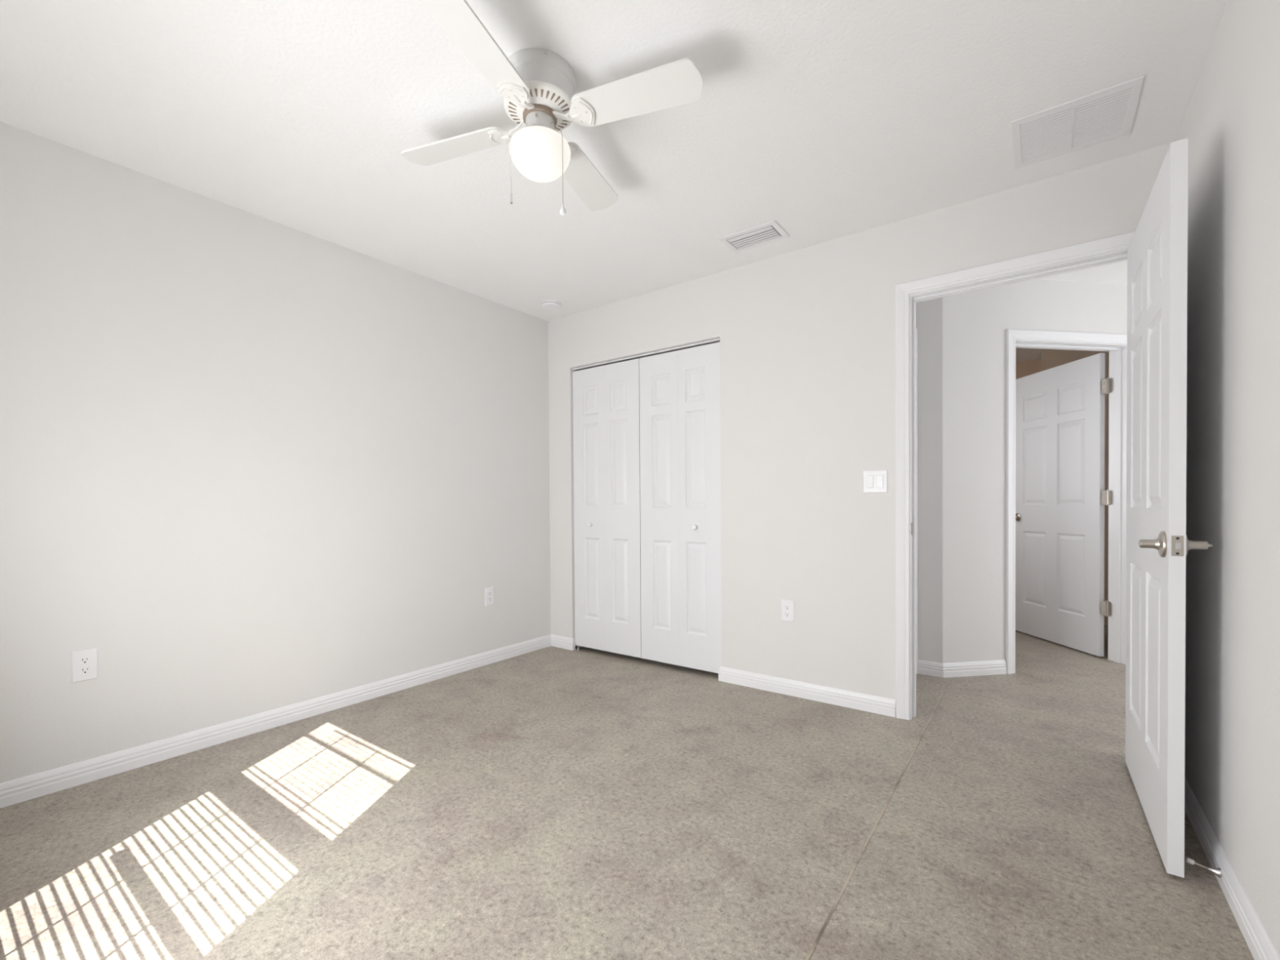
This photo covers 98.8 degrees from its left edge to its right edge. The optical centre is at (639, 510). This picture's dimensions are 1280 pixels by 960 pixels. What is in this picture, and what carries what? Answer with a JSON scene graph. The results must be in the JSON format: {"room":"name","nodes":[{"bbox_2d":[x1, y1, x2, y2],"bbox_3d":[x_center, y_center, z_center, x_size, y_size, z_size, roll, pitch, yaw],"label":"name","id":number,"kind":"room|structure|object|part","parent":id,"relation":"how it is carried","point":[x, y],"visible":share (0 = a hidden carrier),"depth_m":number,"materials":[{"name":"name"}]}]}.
{"room":"empty bedroom","nodes":[
{"label":"empty bedroom","id":0,"kind":"room"},
{"bbox_2d":[0,121,551,783],"bbox_3d":[-1.427,-0.186,3.214,0.120,2.440,4.200,0,1,36],"label":"wall","id":1,"kind":"structure","parent":0,"point":[251,464],"depth_m":2.49,"materials":[{"name":"paint"}]},
{"bbox_2d":[71,648,97,683],"bbox_3d":[-2.149,0.599,2.122,0.008,0.119,0.074,0,1,36],"label":"wall outlet","id":2,"kind":"object","parent":1,"relation":"attached to","point":[84,664],"visible":1,"depth_m":2.12,"materials":[{"name":"white plastic"}]},
{"bbox_2d":[78,656,91,664],"bbox_3d":[-2.147,0.579,2.120,0.002,0.028,0.034,0,1,36],"label":"receptacle","id":3,"kind":"object","parent":2,"relation":"attached to","point":[82,660],"depth_m":2.12,"materials":[{"name":"grey plastic"}]},
{"bbox_2d":[79,666,91,675],"bbox_3d":[-2.147,0.619,2.120,0.002,0.028,0.034,0,1,36],"label":"receptacle","id":4,"kind":"object","parent":2,"relation":"attached to","point":[83,670],"depth_m":2.12,"materials":[{"name":"grey plastic"}]},
{"bbox_2d":[0,634,551,808],"bbox_3d":[-1.599,0.997,2.870,0.014,0.084,3.150,0,1,36],"label":"baseboard","id":5,"kind":"structure","parent":1,"relation":"attached to","point":[21,789],"depth_m":2.49,"materials":[{"name":"white paint"}]},
{"bbox_2d":[484,586,493,605],"bbox_3d":[-1.009,0.575,3.679,0.008,0.119,0.074,0,1,36],"label":"wall outlet","id":6,"kind":"object","parent":1,"relation":"attached to","point":[489,592],"visible":1,"depth_m":3.67,"materials":[{"name":"white plastic"}]},
{"bbox_2d":[0,0,1227,362],"bbox_3d":[1.601,-1.481,2.716,5.650,0.120,7.350,0,1,36],"label":"ceiling","id":7,"kind":"structure","parent":0,"point":[824,121],"depth_m":1.91,"materials":[{"name":"paint"}]},
{"bbox_2d":[400,0,702,215],"bbox_3d":[-0.322,-1.158,1.767,0.810,0.475,0.810,-1,1,-25],"label":"ceiling fan","id":8,"kind":"object","parent":7,"relation":"hanging from","point":[537,86],"visible":1,"depth_m":1.68,"materials":[{"name":"white"}]},
{"bbox_3d":[-0.632,-1.248,1.881,0.406,0.035,0.128,0,1,20],"label":"fan blade","id":9,"kind":"part","parent":8,"relation":"part of","materials":[{"name":"white wood"}]},
{"bbox_3d":[-0.437,-1.244,1.456,0.128,0.035,0.406,0,1,20],"label":"fan blade","id":10,"kind":"part","parent":8,"relation":"part of","materials":[{"name":"white wood"}]},
{"bbox_3d":[-0.379,-1.106,1.723,0.059,0.243,0.002,-1,1,-38],"label":"pull chain","id":11,"kind":"part","parent":8,"relation":"part of","materials":[{"name":"silver metal"}]},
{"bbox_3d":[-0.321,-1.136,1.768,0.195,0.120,0.195,0,1,36],"label":"lamp globe","id":12,"kind":"part","parent":8,"relation":"part of","materials":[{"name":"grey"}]},
{"bbox_3d":[-0.263,-1.091,1.723,0.059,0.275,0.002,0,1,38],"label":"pull chain","id":13,"kind":"part","parent":8,"relation":"part of","materials":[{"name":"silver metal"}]},
{"bbox_3d":[-0.207,-1.253,2.076,0.128,0.035,0.406,0,1,20],"label":"fan blade","id":14,"kind":"part","parent":8,"relation":"part of","materials":[{"name":"white wood"}]},
{"bbox_3d":[-0.012,-1.250,1.651,0.406,0.035,0.128,0,1,20],"label":"fan blade","id":15,"kind":"part","parent":8,"relation":"part of","materials":[{"name":"white wood"}]},
{"bbox_2d":[541,299,561,310],"bbox_3d":[-0.606,-1.401,3.751,0.140,0.034,0.140,0,1,36],"label":"smoke detector","id":16,"kind":"object","parent":7,"relation":"attached to","point":[548,304],"visible":1,"depth_m":3.71,"materials":[{"name":"white plastic"}]},
{"bbox_2d":[718,220,789,253],"bbox_3d":[0.589,-1.411,2.834,0.308,0.007,0.200,0,1,36],"label":"ceiling vent","id":17,"kind":"object","parent":7,"relation":"in","point":[770,232],"visible":1,"depth_m":2.82,"materials":[{"name":"white metal"}]},
{"bbox_2d":[1011,75,1144,169],"bbox_3d":[1.590,-1.409,2.018,0.358,0.006,0.349,0,1,36],"label":"ceiling vent","id":18,"kind":"object","parent":7,"relation":"in","point":[1107,114],"visible":1,"depth_m":2.00,"materials":[{"name":"white metal"}]},
{"bbox_2d":[0,625,1253,959],"bbox_3d":[1.618,1.079,2.747,5.650,0.120,7.350,0,1,36],"label":"floor","id":19,"kind":"structure","parent":0,"point":[550,802],"depth_m":1.76,"materials":[{"name":"carpet"}]},
{"bbox_2d":[547,143,1169,716],"bbox_3d":[1.450,-0.199,2.640,5.200,2.440,0.115,0,1,36],"label":"wall","id":20,"kind":"structure","parent":0,"point":[806,335],"depth_m":2.95,"materials":[{"name":"paint"}]},
{"bbox_2d":[551,634,575,650],"bbox_3d":[-0.578,0.976,4.074,0.238,0.084,0.026,0,1,36],"label":"baseboard","id":21,"kind":"structure","parent":20,"relation":"attached to","point":[560,642],"depth_m":4.05,"materials":[{"name":"white paint"}]},
{"bbox_2d":[573,337,719,369],"bbox_3d":[0.005,-1.034,3.656,1.218,0.012,0.018,0,1,36],"label":"door track","id":22,"kind":"object","parent":20,"relation":"attached to","point":[718,339],"visible":0.89,"depth_m":3.60,"materials":[{"name":"white metal"}]},
{"bbox_2d":[572,358,641,657],"bbox_3d":[-0.244,-0.004,3.834,0.601,2.040,0.063,0,1,36],"label":"door","id":23,"kind":"structure","parent":22,"relation":"hanging from","point":[606,397],"depth_m":3.82,"materials":[{"name":"white paint"}]},
{"bbox_2d":[639,341,721,673],"bbox_3d":[0.244,-0.004,3.477,0.601,2.040,0.063,0,1,36],"label":"door","id":24,"kind":"structure","parent":22,"relation":"hanging from","point":[679,390],"depth_m":3.46,"materials":[{"name":"white paint"}]},
{"bbox_3d":[0.338,0.102,3.391,0.033,0.033,0.033,0,1,36],"label":"knob","id":25,"kind":"part","parent":24,"relation":"part of","materials":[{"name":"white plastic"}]},
{"bbox_2d":[781,600,794,622],"bbox_3d":[0.818,0.556,3.040,0.074,0.119,0.008,0,1,36],"label":"wall outlet","id":26,"kind":"object","parent":20,"relation":"attached to","point":[787,606],"visible":1,"depth_m":3.04,"materials":[{"name":"white plastic"}]},
{"bbox_2d":[784,604,790,610],"bbox_3d":[0.816,0.536,3.037,0.034,0.028,0.002,0,1,36],"label":"receptacle","id":27,"kind":"object","parent":26,"relation":"attached to","point":[787,607],"depth_m":3.04,"materials":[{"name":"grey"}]},
{"bbox_2d":[784,612,790,617],"bbox_3d":[0.817,0.576,3.038,0.034,0.028,0.002,0,1,36],"label":"receptacle","id":28,"kind":"object","parent":26,"relation":"attached to","point":[786,614],"depth_m":3.04,"materials":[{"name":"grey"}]},
{"bbox_2d":[718,666,895,717],"bbox_3d":[0.874,0.979,3.010,0.982,0.084,0.026,0,1,36],"label":"baseboard","id":29,"kind":"structure","parent":20,"relation":"attached to","point":[848,699],"depth_m":2.96,"materials":[{"name":"white paint"}]},
{"bbox_2d":[862,470,888,493],"bbox_3d":[1.183,-0.147,2.758,0.117,0.114,0.011,0,1,36],"label":"light switch","id":30,"kind":"object","parent":20,"relation":"attached to","point":[873,481],"visible":1,"depth_m":2.76,"materials":[{"name":"white plastic"}]},
{"bbox_2d":[895,231,1135,719],"bbox_3d":[1.685,-0.042,2.471,0.953,2.128,0.152,0,1,36],"label":"door frame","id":31,"kind":"structure","parent":20,"relation":"attached to","point":[1113,249],"depth_m":2.67,"materials":[{"name":"white paint"}]},
{"bbox_3d":[1.326,0.087,2.681,0.006,0.060,0.034,0,1,36],"label":"strike plate","id":32,"kind":"part","parent":31,"relation":"part of","materials":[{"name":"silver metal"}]},
{"bbox_2d":[1125,137,1213,877],"bbox_3d":[1.734,-0.005,1.854,0.152,2.045,0.834,0,1,35],"label":"door","id":33,"kind":"structure","parent":20,"relation":"in","point":[1158,544],"depth_m":1.66,"materials":[{"name":"white paint"}]},
{"bbox_3d":[1.514,0.096,1.629,0.054,0.077,0.146,0,1,35],"label":"handle","id":34,"kind":"part","parent":33,"relation":"part of","materials":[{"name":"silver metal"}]},
{"bbox_3d":[1.496,0.098,1.525,0.025,0.057,0.002,0,1,35],"label":"latch plate","id":35,"kind":"part","parent":33,"relation":"part of","materials":[{"name":"silver metal"}]},
{"bbox_3d":[1.590,0.097,1.574,0.064,0.077,0.146,0,1,35],"label":"handle","id":36,"kind":"part","parent":33,"relation":"part of","materials":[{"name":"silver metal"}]},
{"bbox_2d":[915,297,942,662],"bbox_3d":[1.798,-0.210,3.401,0.154,2.440,0.100,0,1,36],"label":"wall","id":37,"kind":"structure","parent":0,"point":[929,313],"depth_m":3.36,"materials":[{"name":"paint"}]},
{"bbox_2d":[915,328,917,674],"bbox_3d":[1.450,-0.048,3.126,0.119,2.128,0.757,0,1,36],"label":"door frame","id":38,"kind":"structure","parent":37,"relation":"attached to","point":[916,328],"depth_m":3.38,"materials":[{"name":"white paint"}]},
{"bbox_2d":[1015,359,1040,379],"bbox_3d":[3.360,-0.249,5.756,1.600,2.440,0.100,0,1,36],"label":"wall","id":39,"kind":"structure","parent":0,"point":[1024,368],"depth_m":5.36,"materials":[{"name":"beige paint"}]},
{"bbox_2d":[942,279,1127,662],"bbox_3d":[2.572,-0.217,3.497,1.520,2.440,0.133,0,1,-9],"label":"wall","id":40,"kind":"structure","parent":0,"point":[975,323],"depth_m":3.36,"materials":[{"name":"paint"}]},
{"bbox_2d":[917,659,1006,677],"bbox_3d":[1.989,0.967,3.356,0.540,0.084,0.092,0,1,2],"label":"baseboard","id":41,"kind":"structure","parent":40,"relation":"attached to","point":[988,667],"depth_m":3.35,"materials":[{"name":"white paint"}]},
{"bbox_2d":[1015,352,1111,656],"bbox_3d":[3.099,-0.042,4.068,0.165,2.045,0.878,0,1,-2],"label":"door","id":42,"kind":"structure","parent":40,"relation":"in","point":[1061,497],"depth_m":4.00,"materials":[{"name":"white paint"}]},
{"bbox_3d":[3.084,0.051,4.448,0.165,0.064,0.064,0,1,-2],"label":"knob","id":43,"kind":"part","parent":42,"relation":"part of","materials":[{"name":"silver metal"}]},
{"bbox_2d":[1005,328,1127,674],"bbox_3d":[2.724,-0.058,3.522,0.966,2.120,0.170,0,1,-9],"label":"door frame","id":44,"kind":"structure","parent":40,"relation":"attached to","point":[1116,344],"depth_m":3.54,"materials":[{"name":"white paint"}]},
{"bbox_3d":[2.712,-0.059,3.597,0.966,2.120,0.018,0,1,-9],"label":"casing","id":45,"kind":"part","parent":44,"relation":"part of","materials":[{"name":"white paint"}]},
{"bbox_2d":[1040,348,1109,625],"bbox_3d":[4.534,-0.240,4.339,2.200,2.440,0.100,0,1,36],"label":"wall","id":46,"kind":"structure","parent":0,"point":[1050,358],"depth_m":4.69,"materials":[{"name":"beige paint"}]},
{"bbox_2d":[1175,0,1279,958],"bbox_3d":[1.181,-0.174,0.814,0.120,2.440,3.150,0,1,36],"label":"wall","id":47,"kind":"structure","parent":0,"point":[1231,122],"depth_m":1.42,"materials":[{"name":"paint"}]},
{"bbox_2d":[1184,776,1279,959],"bbox_3d":[1.130,1.003,0.860,0.014,0.084,3.130,0,1,36],"label":"baseboard","id":48,"kind":"structure","parent":47,"relation":"attached to","point":[1254,933],"depth_m":1.44,"materials":[{"name":"white paint"}]},
{"bbox_2d":[1186,857,1222,878],"bbox_3d":[1.567,0.992,1.525,0.068,0.030,0.025,0,1,36],"label":"door stop","id":49,"kind":"object","parent":48,"relation":"attached to","point":[1217,871],"visible":1,"depth_m":1.51,"materials":[{"name":"silver metal"}]},
{"bbox_3d":[1.563,0.989,1.528,0.038,0.013,0.005,0,1,36],"label":"rod","id":50,"kind":"part","parent":49,"relation":"part of","materials":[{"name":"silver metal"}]}
]}

